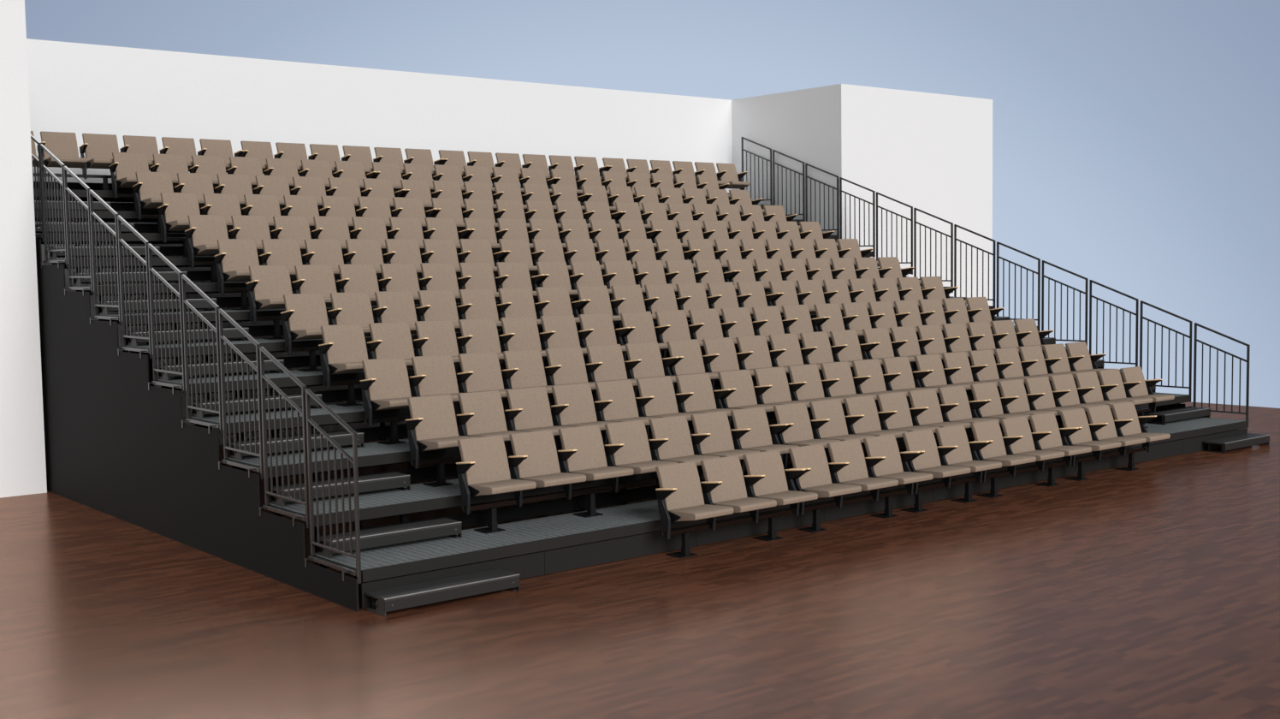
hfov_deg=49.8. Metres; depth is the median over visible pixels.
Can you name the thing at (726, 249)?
seat
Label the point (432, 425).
seat
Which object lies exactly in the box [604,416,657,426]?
cushion
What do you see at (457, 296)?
cushion
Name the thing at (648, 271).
seat
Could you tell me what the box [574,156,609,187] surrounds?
seat
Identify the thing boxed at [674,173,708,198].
seat
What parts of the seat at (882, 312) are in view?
backrest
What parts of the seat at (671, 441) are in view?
armrest, backrest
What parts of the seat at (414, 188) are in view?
backrest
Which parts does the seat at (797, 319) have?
backrest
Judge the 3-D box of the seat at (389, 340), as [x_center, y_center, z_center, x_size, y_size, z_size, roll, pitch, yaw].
[-2.621,-0.062,14.974,0.558,0.664,0.580,-4,5,-39]
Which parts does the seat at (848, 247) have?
backrest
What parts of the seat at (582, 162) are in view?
backrest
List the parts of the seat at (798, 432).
backrest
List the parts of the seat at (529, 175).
backrest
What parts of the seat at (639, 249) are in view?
backrest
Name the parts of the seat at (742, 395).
backrest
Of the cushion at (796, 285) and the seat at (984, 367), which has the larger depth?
the cushion at (796, 285)
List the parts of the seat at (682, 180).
backrest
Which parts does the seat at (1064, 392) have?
backrest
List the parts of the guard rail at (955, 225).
post, rail, handrail, post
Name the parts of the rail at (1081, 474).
plate, beam post, plate, beam post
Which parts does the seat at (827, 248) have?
backrest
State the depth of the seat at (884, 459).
14.92 m
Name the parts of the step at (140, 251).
plate, rail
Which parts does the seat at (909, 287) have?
backrest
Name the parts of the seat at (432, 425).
armrest, backrest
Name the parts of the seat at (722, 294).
backrest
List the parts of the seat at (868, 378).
armrest, backrest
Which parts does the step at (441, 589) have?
rail, plate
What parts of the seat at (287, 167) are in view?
backrest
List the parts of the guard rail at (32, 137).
rail, handrail, post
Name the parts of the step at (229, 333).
plate, rail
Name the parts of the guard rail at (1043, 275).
post, rail, handrail, rail, post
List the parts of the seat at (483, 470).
armrest, backrest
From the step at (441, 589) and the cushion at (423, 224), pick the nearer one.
the step at (441, 589)
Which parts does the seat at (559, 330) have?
backrest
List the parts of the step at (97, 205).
rail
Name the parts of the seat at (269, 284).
backrest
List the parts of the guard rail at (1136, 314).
post, rail, handrail, rail, post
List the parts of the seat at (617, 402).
armrest, backrest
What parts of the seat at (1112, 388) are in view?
armrest, backrest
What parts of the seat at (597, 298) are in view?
backrest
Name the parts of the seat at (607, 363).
armrest, backrest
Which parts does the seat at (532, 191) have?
backrest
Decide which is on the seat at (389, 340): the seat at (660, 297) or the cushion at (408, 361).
the cushion at (408, 361)
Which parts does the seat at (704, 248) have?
backrest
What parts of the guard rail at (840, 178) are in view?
post, rail, handrail, post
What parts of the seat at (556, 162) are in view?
backrest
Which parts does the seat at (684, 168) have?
backrest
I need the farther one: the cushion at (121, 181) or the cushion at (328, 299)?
the cushion at (121, 181)
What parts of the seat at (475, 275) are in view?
backrest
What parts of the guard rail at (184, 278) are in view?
post, rail, handrail, rail, post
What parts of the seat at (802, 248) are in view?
backrest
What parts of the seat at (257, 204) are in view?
backrest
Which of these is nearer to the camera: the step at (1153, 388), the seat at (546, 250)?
the seat at (546, 250)
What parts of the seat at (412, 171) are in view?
backrest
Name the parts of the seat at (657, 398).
armrest, backrest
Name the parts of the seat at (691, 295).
backrest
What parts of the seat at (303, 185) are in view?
backrest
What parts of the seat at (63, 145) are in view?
backrest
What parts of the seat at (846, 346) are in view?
backrest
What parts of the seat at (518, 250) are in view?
backrest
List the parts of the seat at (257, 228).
backrest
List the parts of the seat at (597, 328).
backrest, armrest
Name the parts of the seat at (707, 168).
backrest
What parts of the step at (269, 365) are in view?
plate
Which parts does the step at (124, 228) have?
rail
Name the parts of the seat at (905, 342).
backrest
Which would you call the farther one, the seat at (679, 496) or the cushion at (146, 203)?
the cushion at (146, 203)
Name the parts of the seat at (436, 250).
backrest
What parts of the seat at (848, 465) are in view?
armrest, backrest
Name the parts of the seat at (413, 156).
backrest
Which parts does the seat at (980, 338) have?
backrest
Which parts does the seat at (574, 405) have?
armrest, backrest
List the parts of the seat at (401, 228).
backrest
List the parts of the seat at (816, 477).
backrest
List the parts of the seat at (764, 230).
backrest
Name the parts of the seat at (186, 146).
backrest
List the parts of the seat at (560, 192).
backrest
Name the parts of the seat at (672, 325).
backrest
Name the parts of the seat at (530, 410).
armrest, backrest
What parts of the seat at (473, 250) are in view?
backrest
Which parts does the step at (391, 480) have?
plate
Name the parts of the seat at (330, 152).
backrest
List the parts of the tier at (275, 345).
support post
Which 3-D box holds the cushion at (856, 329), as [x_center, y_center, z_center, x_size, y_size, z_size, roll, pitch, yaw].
[3.317,-0.368,19.719,0.480,0.127,0.411,-4,5,-39]
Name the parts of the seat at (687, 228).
backrest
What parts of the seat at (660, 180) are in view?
backrest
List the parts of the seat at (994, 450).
backrest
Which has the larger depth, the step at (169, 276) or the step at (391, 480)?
the step at (169, 276)
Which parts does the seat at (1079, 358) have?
backrest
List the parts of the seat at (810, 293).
backrest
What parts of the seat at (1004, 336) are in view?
backrest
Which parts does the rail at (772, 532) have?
plate, beam post, plate, beam post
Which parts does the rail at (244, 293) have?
beam post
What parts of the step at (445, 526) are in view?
plate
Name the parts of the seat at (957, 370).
backrest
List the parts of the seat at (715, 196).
backrest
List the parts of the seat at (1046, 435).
armrest, backrest, armrest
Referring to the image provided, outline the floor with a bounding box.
[0,401,1279,718]
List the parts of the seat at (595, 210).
backrest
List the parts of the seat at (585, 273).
backrest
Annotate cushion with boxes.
[32,155,44,166]
[44,156,87,167]
[87,158,113,169]
[117,177,136,187]
[141,197,162,208]
[147,160,154,170]
[165,219,189,231]
[171,177,178,189]
[187,161,193,171]
[193,243,219,254]
[197,198,205,208]
[212,179,219,189]
[223,270,250,280]
[225,162,231,172]
[225,220,233,231]
[238,199,246,209]
[250,180,257,190]
[255,243,263,254]
[255,298,285,308]
[261,164,267,173]
[267,220,275,231]
[278,200,285,210]
[288,181,294,191]
[288,269,296,279]
[290,328,322,339]
[296,165,302,174]
[299,243,306,254]
[308,220,315,231]
[316,201,323,210]
[324,182,330,192]
[324,296,332,307]
[328,361,363,373]
[331,166,336,176]
[332,268,340,278]
[340,243,348,254]
[347,221,354,231]
[353,201,359,211]
[358,183,364,193]
[362,326,371,336]
[363,167,373,177]
[369,295,377,305]
[371,396,419,410]
[374,267,382,278]
[380,243,387,253]
[385,221,391,231]
[388,201,395,211]
[392,184,402,194]
[400,169,405,177]
[404,358,413,368]
[408,324,416,334]
[412,294,420,303]
[415,267,422,277]
[417,435,478,450]
[418,243,425,253]
[420,222,426,231]
[422,202,432,212]
[423,392,461,403]
[429,185,434,195]
[431,170,435,178]
[451,355,460,365]
[453,322,461,331]
[454,266,461,276]
[454,292,461,302]
[455,243,462,253]
[456,222,465,231]
[460,186,465,195]
[460,203,465,213]
[461,171,465,179]
[467,388,512,399]
[468,430,528,442]
[468,479,536,496]
[490,242,501,252]
[491,187,495,195]
[491,204,497,213]
[491,266,497,275]
[493,222,498,231]
[493,291,500,301]
[495,320,502,330]
[497,352,504,361]
[515,426,573,436]
[516,385,554,395]
[520,188,524,195]
[520,472,586,487]
[522,204,527,213]
[525,223,531,231]
[527,266,538,274]
[528,242,534,252]
[531,290,538,299]
[535,319,542,327]
[540,349,547,359]
[545,174,551,181]
[552,205,557,213]
[557,223,562,231]
[558,381,596,391]
[561,242,567,251]
[562,420,617,431]
[567,265,572,273]
[568,289,578,298]
[568,466,634,480]
[574,317,580,325]
[575,189,583,196]
[580,205,586,213]
[581,347,587,356]
[586,223,591,231]
[592,242,598,250]
[599,264,604,272]
[599,378,638,387]
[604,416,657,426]
[607,288,612,296]
[609,206,616,213]
[611,314,622,324]
[616,224,620,231]
[616,460,676,474]
[620,344,627,353]
[623,242,628,250]
[628,242,657,251]
[631,264,636,272]
[634,375,676,383]
[635,263,667,272]
[640,287,645,295]
[644,224,651,231]
[645,286,677,296]
[646,412,697,420]
[651,314,657,320]
[657,342,669,351]
[660,454,720,466]
[668,340,704,350]
[668,503,733,521]
[675,285,708,295]
[676,372,719,380]
[681,242,688,250]
[685,312,690,319]
[686,408,736,416]
[688,310,722,319]
[700,337,737,349]
[702,449,760,460]
[705,284,738,294]
[713,369,754,380]
[713,497,776,512]
[717,180,728,185]
[719,309,753,319]
[720,262,728,269]
[723,262,755,271]
[725,181,750,189]
[728,403,776,412]
[734,336,770,346]
[738,284,770,292]
[742,444,799,454]
[746,366,788,377]
[750,308,782,317]
[755,490,817,505]
[765,283,798,291]
[765,400,813,412]
[767,334,801,343]
[778,363,821,373]
[781,306,815,315]
[785,438,840,448]
[799,397,847,408]
[801,483,861,497]
[809,305,842,314]
[817,361,853,371]
[821,433,874,443]
[827,330,863,339]
[831,393,879,400]
[840,359,882,368]
[840,477,898,491]
[855,328,891,337]
[855,429,907,438]
[863,390,908,400]
[872,356,915,366]
[876,471,933,485]
[888,425,939,432]
[894,387,938,397]
[900,354,942,363]
[915,465,970,478]
[919,421,970,428]
[925,384,971,393]
[930,351,969,360]
[948,460,1001,472]
[950,417,999,427]
[952,349,995,358]
[953,380,998,390]
[979,378,1024,386]
[983,413,1030,423]
[983,454,1036,466]
[1008,375,1048,384]
[1010,409,1057,415]
[1013,450,1064,461]
[1032,373,1070,380]
[1036,406,1081,415]
[1042,445,1091,456]
[1057,370,1088,378]
[1062,403,1105,411]
[1072,440,1121,450]
[1076,368,1111,375]
[1086,400,1129,408]
[1099,436,1146,446]
[1109,397,1152,404]
[1124,432,1170,442]
[1133,394,1174,402]
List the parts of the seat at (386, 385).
armrest, backrest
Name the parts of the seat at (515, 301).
backrest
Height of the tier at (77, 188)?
4.066 m
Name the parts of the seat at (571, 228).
backrest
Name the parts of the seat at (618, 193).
backrest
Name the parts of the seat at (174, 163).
backrest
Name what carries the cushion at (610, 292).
on the seat at (585, 273)
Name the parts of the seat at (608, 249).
backrest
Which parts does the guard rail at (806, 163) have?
post, rail, handrail, post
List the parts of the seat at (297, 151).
backrest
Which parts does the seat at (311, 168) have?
backrest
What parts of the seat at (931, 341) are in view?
backrest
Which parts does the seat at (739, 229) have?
backrest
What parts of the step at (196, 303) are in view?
plate, rail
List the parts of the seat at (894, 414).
armrest, backrest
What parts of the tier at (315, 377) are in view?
support post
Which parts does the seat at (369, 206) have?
backrest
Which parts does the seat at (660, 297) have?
backrest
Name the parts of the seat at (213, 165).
backrest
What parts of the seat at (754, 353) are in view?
armrest, backrest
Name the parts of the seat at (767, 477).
armrest, backrest, armrest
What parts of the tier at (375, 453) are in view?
support post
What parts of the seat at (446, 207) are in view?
backrest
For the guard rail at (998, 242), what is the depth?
23.31 m
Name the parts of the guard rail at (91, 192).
post, rail, handrail, rail, post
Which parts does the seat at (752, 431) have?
armrest, backrest, armrest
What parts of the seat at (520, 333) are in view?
armrest, backrest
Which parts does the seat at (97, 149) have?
backrest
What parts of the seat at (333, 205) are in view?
backrest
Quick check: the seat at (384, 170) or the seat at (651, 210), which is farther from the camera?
the seat at (651, 210)
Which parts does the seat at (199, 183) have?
backrest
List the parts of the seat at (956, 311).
backrest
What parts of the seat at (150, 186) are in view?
backrest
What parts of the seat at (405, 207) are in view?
backrest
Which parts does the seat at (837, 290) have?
backrest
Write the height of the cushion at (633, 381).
0.127 m
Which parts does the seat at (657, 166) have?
backrest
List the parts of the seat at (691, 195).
backrest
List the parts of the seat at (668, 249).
backrest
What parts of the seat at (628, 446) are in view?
armrest, backrest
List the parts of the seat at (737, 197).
backrest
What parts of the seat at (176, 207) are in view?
backrest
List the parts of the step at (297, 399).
plate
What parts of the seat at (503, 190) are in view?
backrest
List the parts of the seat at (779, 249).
backrest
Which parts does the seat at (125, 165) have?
backrest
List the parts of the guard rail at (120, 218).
post, rail, handrail, rail, post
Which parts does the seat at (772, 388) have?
armrest, backrest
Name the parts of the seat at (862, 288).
backrest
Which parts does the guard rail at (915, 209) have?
post, rail, handrail, post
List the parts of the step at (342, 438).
plate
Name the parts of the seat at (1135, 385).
backrest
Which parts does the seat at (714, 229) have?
backrest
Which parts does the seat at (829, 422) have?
armrest, backrest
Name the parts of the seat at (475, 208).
backrest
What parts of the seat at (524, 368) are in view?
armrest, backrest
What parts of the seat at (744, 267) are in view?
backrest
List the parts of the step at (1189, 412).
rail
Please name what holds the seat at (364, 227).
on the rail at (214, 277)
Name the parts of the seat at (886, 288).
backrest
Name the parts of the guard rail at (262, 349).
post, rail, handrail, rail, post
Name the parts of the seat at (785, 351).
backrest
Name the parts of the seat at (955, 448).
armrest, backrest, armrest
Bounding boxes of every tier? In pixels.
[33,181,771,426]
[35,202,804,384]
[35,223,838,352]
[41,246,874,385]
[64,268,912,456]
[89,286,952,428]
[117,296,995,470]
[148,315,1039,516]
[181,346,1068,541]
[218,367,1123,529]
[259,391,1191,527]
[304,406,1248,608]
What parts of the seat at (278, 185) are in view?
backrest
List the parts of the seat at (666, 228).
backrest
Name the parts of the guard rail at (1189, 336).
post, rail, handrail, rail, post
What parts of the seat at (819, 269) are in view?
backrest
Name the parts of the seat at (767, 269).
backrest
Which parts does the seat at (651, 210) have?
backrest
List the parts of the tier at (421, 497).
support post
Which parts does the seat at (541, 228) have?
backrest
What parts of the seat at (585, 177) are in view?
backrest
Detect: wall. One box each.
[0,0,47,497]
[26,38,732,444]
[731,83,992,305]
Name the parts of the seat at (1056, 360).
backrest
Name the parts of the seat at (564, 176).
backrest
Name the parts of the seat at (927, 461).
backrest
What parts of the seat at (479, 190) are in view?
backrest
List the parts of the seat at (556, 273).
backrest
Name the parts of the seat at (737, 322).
backrest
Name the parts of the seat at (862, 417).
armrest, backrest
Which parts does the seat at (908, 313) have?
backrest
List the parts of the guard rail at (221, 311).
post, rail, handrail, rail, post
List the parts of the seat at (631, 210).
backrest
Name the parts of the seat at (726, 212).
backrest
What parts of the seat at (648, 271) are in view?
backrest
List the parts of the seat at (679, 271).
backrest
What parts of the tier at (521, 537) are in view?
skirt panel, skirt panel, skirt panel, skirt panel, skirt panel, skirt panel, skirt panel, skirt panel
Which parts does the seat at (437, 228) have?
backrest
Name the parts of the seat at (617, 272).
backrest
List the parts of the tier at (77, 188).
support post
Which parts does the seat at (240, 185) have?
backrest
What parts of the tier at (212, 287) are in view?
support post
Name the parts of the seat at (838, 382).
armrest, backrest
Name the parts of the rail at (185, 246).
beam post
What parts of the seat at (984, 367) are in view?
backrest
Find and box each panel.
[35,238,358,611]
[753,267,1234,437]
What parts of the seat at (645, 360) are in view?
armrest, backrest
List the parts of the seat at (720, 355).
armrest, backrest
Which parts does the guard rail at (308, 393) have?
post, rail, handrail, rail, post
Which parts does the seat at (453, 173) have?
backrest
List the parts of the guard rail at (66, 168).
post, rail, handrail, rail, post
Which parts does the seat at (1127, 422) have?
armrest, backrest, armrest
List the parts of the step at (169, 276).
plate, rail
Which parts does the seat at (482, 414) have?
armrest, backrest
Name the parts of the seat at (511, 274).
backrest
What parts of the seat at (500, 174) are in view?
backrest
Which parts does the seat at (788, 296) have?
backrest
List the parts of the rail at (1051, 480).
plate, beam post, plate, beam post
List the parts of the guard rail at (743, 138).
post, rail, handrail, post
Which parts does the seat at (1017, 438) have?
armrest, backrest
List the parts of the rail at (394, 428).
plate, beam post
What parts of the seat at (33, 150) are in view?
backrest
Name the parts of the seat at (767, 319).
backrest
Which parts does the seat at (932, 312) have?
backrest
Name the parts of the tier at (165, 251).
support post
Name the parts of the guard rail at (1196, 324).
post, rail, handrail, rail, post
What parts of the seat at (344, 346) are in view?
armrest, backrest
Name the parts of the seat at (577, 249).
backrest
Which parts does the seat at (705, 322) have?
backrest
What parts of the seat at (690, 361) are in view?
backrest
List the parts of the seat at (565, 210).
backrest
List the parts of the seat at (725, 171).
backrest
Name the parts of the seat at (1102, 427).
armrest, backrest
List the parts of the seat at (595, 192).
backrest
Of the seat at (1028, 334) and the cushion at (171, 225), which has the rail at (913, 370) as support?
the seat at (1028, 334)
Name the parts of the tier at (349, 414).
support post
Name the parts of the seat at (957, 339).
backrest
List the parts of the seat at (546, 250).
backrest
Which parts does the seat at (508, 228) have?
backrest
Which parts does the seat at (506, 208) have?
backrest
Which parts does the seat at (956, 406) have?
armrest, backrest, armrest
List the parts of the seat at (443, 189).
backrest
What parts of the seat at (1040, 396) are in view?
armrest, backrest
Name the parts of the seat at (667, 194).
backrest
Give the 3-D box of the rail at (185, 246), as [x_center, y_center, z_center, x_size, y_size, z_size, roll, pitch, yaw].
[-4.669,-1.565,19.212,3.958,0.266,0.210,-4,5,-39]
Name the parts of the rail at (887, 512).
plate, beam post, plate, beam post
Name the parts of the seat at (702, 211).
backrest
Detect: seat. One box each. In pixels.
[30,130,44,167]
[36,130,87,171]
[78,133,118,179]
[109,151,148,198]
[119,135,158,170]
[132,171,173,219]
[149,153,188,189]
[157,192,200,242]
[159,136,196,171]
[174,172,213,208]
[184,214,228,267]
[189,154,226,189]
[197,138,243,172]
[200,193,241,231]
[213,238,259,294]
[214,173,253,209]
[226,156,263,190]
[228,214,270,254]
[240,140,272,173]
[241,194,280,231]
[246,265,292,323]
[253,174,290,210]
[259,238,302,279]
[263,157,298,191]
[271,215,311,254]
[273,142,307,174]
[280,292,328,354]
[281,195,319,231]
[290,176,325,210]
[291,264,337,307]
[298,159,332,192]
[302,238,343,278]
[308,143,340,176]
[311,215,349,254]
[318,323,367,389]
[319,195,355,231]
[326,177,361,211]
[327,291,373,336]
[332,160,376,193]
[336,263,379,305]
[340,145,373,177]
[343,238,383,278]
[349,216,387,253]
[355,195,391,231]
[360,357,419,426]
[361,177,405,211]
[367,321,414,368]
[371,161,402,194]
[373,147,405,177]
[373,290,417,334]
[378,263,420,303]
[383,238,422,277]
[387,216,425,253]
[391,196,437,231]
[400,179,432,212]
[402,163,434,195]
[403,148,444,178]
[405,394,478,468]
[409,354,461,403]
[413,320,460,365]
[416,289,461,331]
[419,262,461,302]
[420,238,461,276]
[423,217,470,253]
[431,180,465,213]
[431,197,465,231]
[432,164,465,195]
[438,149,466,179]
[456,318,504,362]
[456,351,512,399]
[456,390,528,442]
[456,434,536,514]
[457,238,506,277]
[457,261,500,301]
[457,288,503,330]
[462,165,495,195]
[462,181,497,213]
[462,198,498,231]
[463,217,501,252]
[466,151,494,181]
[491,166,524,195]
[492,182,527,213]
[494,152,521,180]
[494,199,531,231]
[495,261,545,306]
[496,218,534,252]
[497,287,542,334]
[498,238,538,275]
[499,316,547,369]
[502,349,554,406]
[504,385,573,449]
[508,429,586,506]
[519,167,557,199]
[521,154,551,181]
[521,183,557,219]
[525,200,562,236]
[527,218,567,257]
[531,238,572,275]
[534,286,586,334]
[535,260,578,298]
[539,314,587,366]
[545,346,596,405]
[548,154,578,183]
[550,168,583,196]
[550,183,588,219]
[551,382,617,450]
[554,200,591,235]
[557,424,634,499]
[558,219,598,256]
[563,238,604,277]
[569,260,612,301]
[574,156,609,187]
[576,170,610,197]
[576,284,622,324]
[578,313,630,365]
[581,184,616,213]
[583,201,622,238]
[586,343,638,401]
[588,219,628,260]
[594,379,657,444]
[595,238,636,283]
[602,157,628,184]
[602,171,635,203]
[602,260,645,306]
[604,419,676,492]
[608,185,643,218]
[610,284,657,328]
[614,201,651,231]
[617,219,658,259]
[619,311,669,360]
[624,341,679,401]
[625,238,667,276]
[626,159,652,185]
[626,171,660,199]
[633,186,669,216]
[634,260,677,300]
[635,375,697,439]
[641,202,678,233]
[644,283,690,325]
[648,414,720,485]
[649,160,675,184]
[649,219,688,251]
[650,172,684,199]
[654,309,704,358]
[655,238,696,272]
[655,461,733,539]
[658,187,693,214]
[664,259,708,295]
[666,338,719,395]
[667,202,705,232]
[672,160,699,187]
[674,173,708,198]
[675,282,722,319]
[675,373,736,425]
[676,219,716,252]
[682,188,718,214]
[687,238,728,272]
[687,308,737,349]
[690,410,760,479]
[692,203,729,232]
[694,161,728,185]
[694,259,738,294]
[696,174,730,200]
[700,455,776,531]
[702,220,742,250]
[702,337,754,391]
[705,189,741,215]
[706,281,753,319]
[713,238,755,275]
[716,162,750,189]
[716,203,754,232]
[717,369,776,427]
[720,307,770,346]
[726,259,770,294]
[728,189,764,215]
[728,220,767,250]
[730,406,799,473]
[735,335,788,377]
[736,280,782,317]
[740,204,777,232]
[740,238,782,270]
[742,450,817,523]
[751,305,801,343]
[752,220,792,250]
[752,366,813,414]
[753,258,798,291]
[763,205,800,232]
[765,238,807,269]
[768,280,815,315]
[768,332,821,373]
[773,402,840,467]
[776,221,816,250]
[780,258,824,290]
[781,304,831,342]
[787,363,847,408]
[788,444,861,515]
[789,238,832,269]
[795,279,842,314]
[799,221,838,249]
[800,331,853,371]
[805,257,849,290]
[809,398,874,443]
[813,238,855,268]
[813,302,863,339]
[820,361,879,400]
[822,278,869,312]
[826,438,898,508]
[829,257,874,289]
[829,329,882,368]
[836,238,878,267]
[841,302,891,337]
[843,395,907,438]
[847,278,894,311]
[851,358,908,400]
[853,257,898,288]
[862,327,915,366]
[863,433,933,501]
[867,300,918,336]
[872,277,919,309]
[876,391,939,432]
[877,256,921,287]
[881,355,938,397]
[889,325,942,363]
[893,299,943,333]
[896,277,943,308]
[901,428,970,494]
[907,388,970,428]
[913,353,971,393]
[916,324,969,360]
[918,298,967,331]
[919,276,966,308]
[935,424,1001,488]
[937,385,999,427]
[942,297,991,330]
[942,322,995,358]
[942,351,998,390]
[965,296,1013,334]
[966,320,1019,355]
[968,349,1024,386]
[970,381,1030,423]
[970,420,1036,481]
[990,320,1042,360]
[993,347,1048,392]
[997,379,1057,415]
[1000,415,1064,476]
[1013,318,1054,359]
[1018,345,1070,389]
[1024,376,1081,415]
[1028,412,1091,471]
[1042,343,1088,391]
[1048,373,1105,426]
[1059,408,1121,466]
[1065,341,1111,388]
[1073,371,1129,420]
[1084,404,1146,461]
[1096,368,1152,413]
[1110,401,1170,456]
[1120,366,1174,412]
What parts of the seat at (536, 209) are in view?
backrest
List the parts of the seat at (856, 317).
backrest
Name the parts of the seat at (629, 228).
backrest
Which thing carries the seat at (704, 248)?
on the rail
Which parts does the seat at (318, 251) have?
backrest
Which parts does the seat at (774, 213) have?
backrest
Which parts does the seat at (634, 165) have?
backrest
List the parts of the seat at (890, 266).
backrest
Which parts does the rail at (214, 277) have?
beam post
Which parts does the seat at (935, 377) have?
backrest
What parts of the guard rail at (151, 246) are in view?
post, rail, handrail, rail, post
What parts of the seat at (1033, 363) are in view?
backrest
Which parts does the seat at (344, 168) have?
backrest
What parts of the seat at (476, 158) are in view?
backrest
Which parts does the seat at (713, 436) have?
armrest, backrest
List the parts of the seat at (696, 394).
armrest, backrest, armrest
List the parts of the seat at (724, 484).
armrest, backrest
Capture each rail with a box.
[30,134,44,242]
[33,172,115,189]
[39,143,67,267]
[63,165,93,295]
[88,189,121,325]
[117,193,356,213]
[117,215,152,358]
[141,214,387,233]
[148,243,185,395]
[166,237,424,257]
[181,274,223,434]
[194,260,459,283]
[218,308,264,479]
[224,282,496,309]
[255,306,535,339]
[259,346,309,528]
[291,332,578,371]
[305,388,361,583]
[330,363,586,406]
[372,394,639,444]
[418,427,694,486]
[469,465,746,533]
[665,509,794,557]
[678,374,855,393]
[730,402,911,427]
[741,136,772,205]
[772,149,805,221]
[782,432,973,464]
[798,488,908,532]
[805,162,839,238]
[839,177,875,257]
[876,191,912,274]
[882,356,1044,373]
[900,476,977,512]
[913,207,953,292]
[938,386,1052,404]
[954,224,995,305]
[977,460,1067,497]
[996,241,1040,330]
[1001,407,1152,432]
[1041,260,1088,345]
[1065,446,1145,480]
[1089,279,1138,366]
[1139,300,1192,394]
[1193,322,1250,420]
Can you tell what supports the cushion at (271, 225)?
on the seat at (257, 204)
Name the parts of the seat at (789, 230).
backrest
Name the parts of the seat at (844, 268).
backrest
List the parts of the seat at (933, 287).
backrest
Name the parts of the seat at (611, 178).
backrest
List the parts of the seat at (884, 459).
armrest, backrest, armrest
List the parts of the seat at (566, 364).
armrest, backrest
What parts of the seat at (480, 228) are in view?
backrest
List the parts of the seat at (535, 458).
armrest, backrest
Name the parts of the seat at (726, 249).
backrest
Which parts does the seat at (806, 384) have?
armrest, backrest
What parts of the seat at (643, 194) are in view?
backrest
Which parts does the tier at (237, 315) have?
support post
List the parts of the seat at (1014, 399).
armrest, backrest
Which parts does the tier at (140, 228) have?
support post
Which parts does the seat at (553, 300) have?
backrest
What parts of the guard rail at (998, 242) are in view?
post, rail, handrail, post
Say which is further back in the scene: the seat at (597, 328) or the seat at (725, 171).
the seat at (725, 171)
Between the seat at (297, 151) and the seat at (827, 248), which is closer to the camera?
the seat at (297, 151)
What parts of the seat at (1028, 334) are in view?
backrest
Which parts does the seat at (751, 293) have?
backrest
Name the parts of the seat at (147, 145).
backrest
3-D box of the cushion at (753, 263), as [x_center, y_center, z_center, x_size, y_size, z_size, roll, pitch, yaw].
[1.592,-1.463,21.736,0.480,0.127,0.411,-4,5,-39]
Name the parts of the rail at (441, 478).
plate, beam post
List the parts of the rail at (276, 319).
plate, beam post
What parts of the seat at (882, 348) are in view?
backrest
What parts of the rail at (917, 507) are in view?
plate, beam post, plate, beam post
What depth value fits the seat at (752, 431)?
14.88 m
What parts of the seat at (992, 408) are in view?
backrest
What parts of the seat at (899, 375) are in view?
armrest, backrest, armrest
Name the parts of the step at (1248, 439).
rail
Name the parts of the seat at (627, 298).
backrest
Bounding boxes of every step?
[34,201,110,210]
[35,222,134,233]
[49,246,159,259]
[73,271,187,285]
[99,298,216,314]
[127,327,248,345]
[158,358,284,380]
[192,393,322,418]
[230,431,364,460]
[270,472,410,506]
[316,517,462,558]
[365,568,519,616]
[995,316,1010,320]
[1043,337,1055,344]
[1095,359,1104,368]
[1148,406,1210,425]
[1150,384,1155,391]
[1203,432,1269,453]
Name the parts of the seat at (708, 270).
backrest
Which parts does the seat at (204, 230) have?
backrest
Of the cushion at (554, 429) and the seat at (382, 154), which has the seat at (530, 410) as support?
the cushion at (554, 429)
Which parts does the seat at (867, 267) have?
backrest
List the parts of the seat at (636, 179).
backrest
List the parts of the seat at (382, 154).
backrest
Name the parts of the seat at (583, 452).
armrest, backrest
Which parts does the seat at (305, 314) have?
armrest, backrest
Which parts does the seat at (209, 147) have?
backrest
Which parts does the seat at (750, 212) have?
backrest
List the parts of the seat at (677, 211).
backrest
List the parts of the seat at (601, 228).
backrest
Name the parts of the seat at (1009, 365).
backrest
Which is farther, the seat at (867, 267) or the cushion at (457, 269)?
the seat at (867, 267)
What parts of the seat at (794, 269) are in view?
backrest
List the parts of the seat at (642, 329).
backrest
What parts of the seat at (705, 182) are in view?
backrest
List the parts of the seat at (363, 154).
backrest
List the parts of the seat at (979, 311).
backrest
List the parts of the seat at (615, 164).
backrest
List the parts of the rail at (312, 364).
plate, beam post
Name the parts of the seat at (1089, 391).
armrest, backrest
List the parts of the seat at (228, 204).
backrest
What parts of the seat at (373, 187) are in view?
backrest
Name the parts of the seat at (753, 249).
backrest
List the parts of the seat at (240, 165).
backrest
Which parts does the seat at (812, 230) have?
backrest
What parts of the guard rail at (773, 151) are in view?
post, rail, handrail, post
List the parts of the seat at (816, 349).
backrest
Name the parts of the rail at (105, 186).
beam post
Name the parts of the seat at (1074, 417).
backrest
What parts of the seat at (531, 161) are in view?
backrest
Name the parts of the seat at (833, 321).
backrest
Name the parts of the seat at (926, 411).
armrest, backrest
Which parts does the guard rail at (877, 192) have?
post, rail, handrail, post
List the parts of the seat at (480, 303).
backrest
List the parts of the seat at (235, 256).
backrest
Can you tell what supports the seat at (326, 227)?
on the rail at (214, 277)
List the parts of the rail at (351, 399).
plate, beam post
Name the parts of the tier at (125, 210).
support post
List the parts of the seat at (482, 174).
backrest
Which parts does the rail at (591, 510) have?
plate, beam post, plate, beam post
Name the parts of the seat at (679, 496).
armrest, backrest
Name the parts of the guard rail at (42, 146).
post, rail, handrail, rail, post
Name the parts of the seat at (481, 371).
armrest, backrest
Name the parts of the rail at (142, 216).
beam post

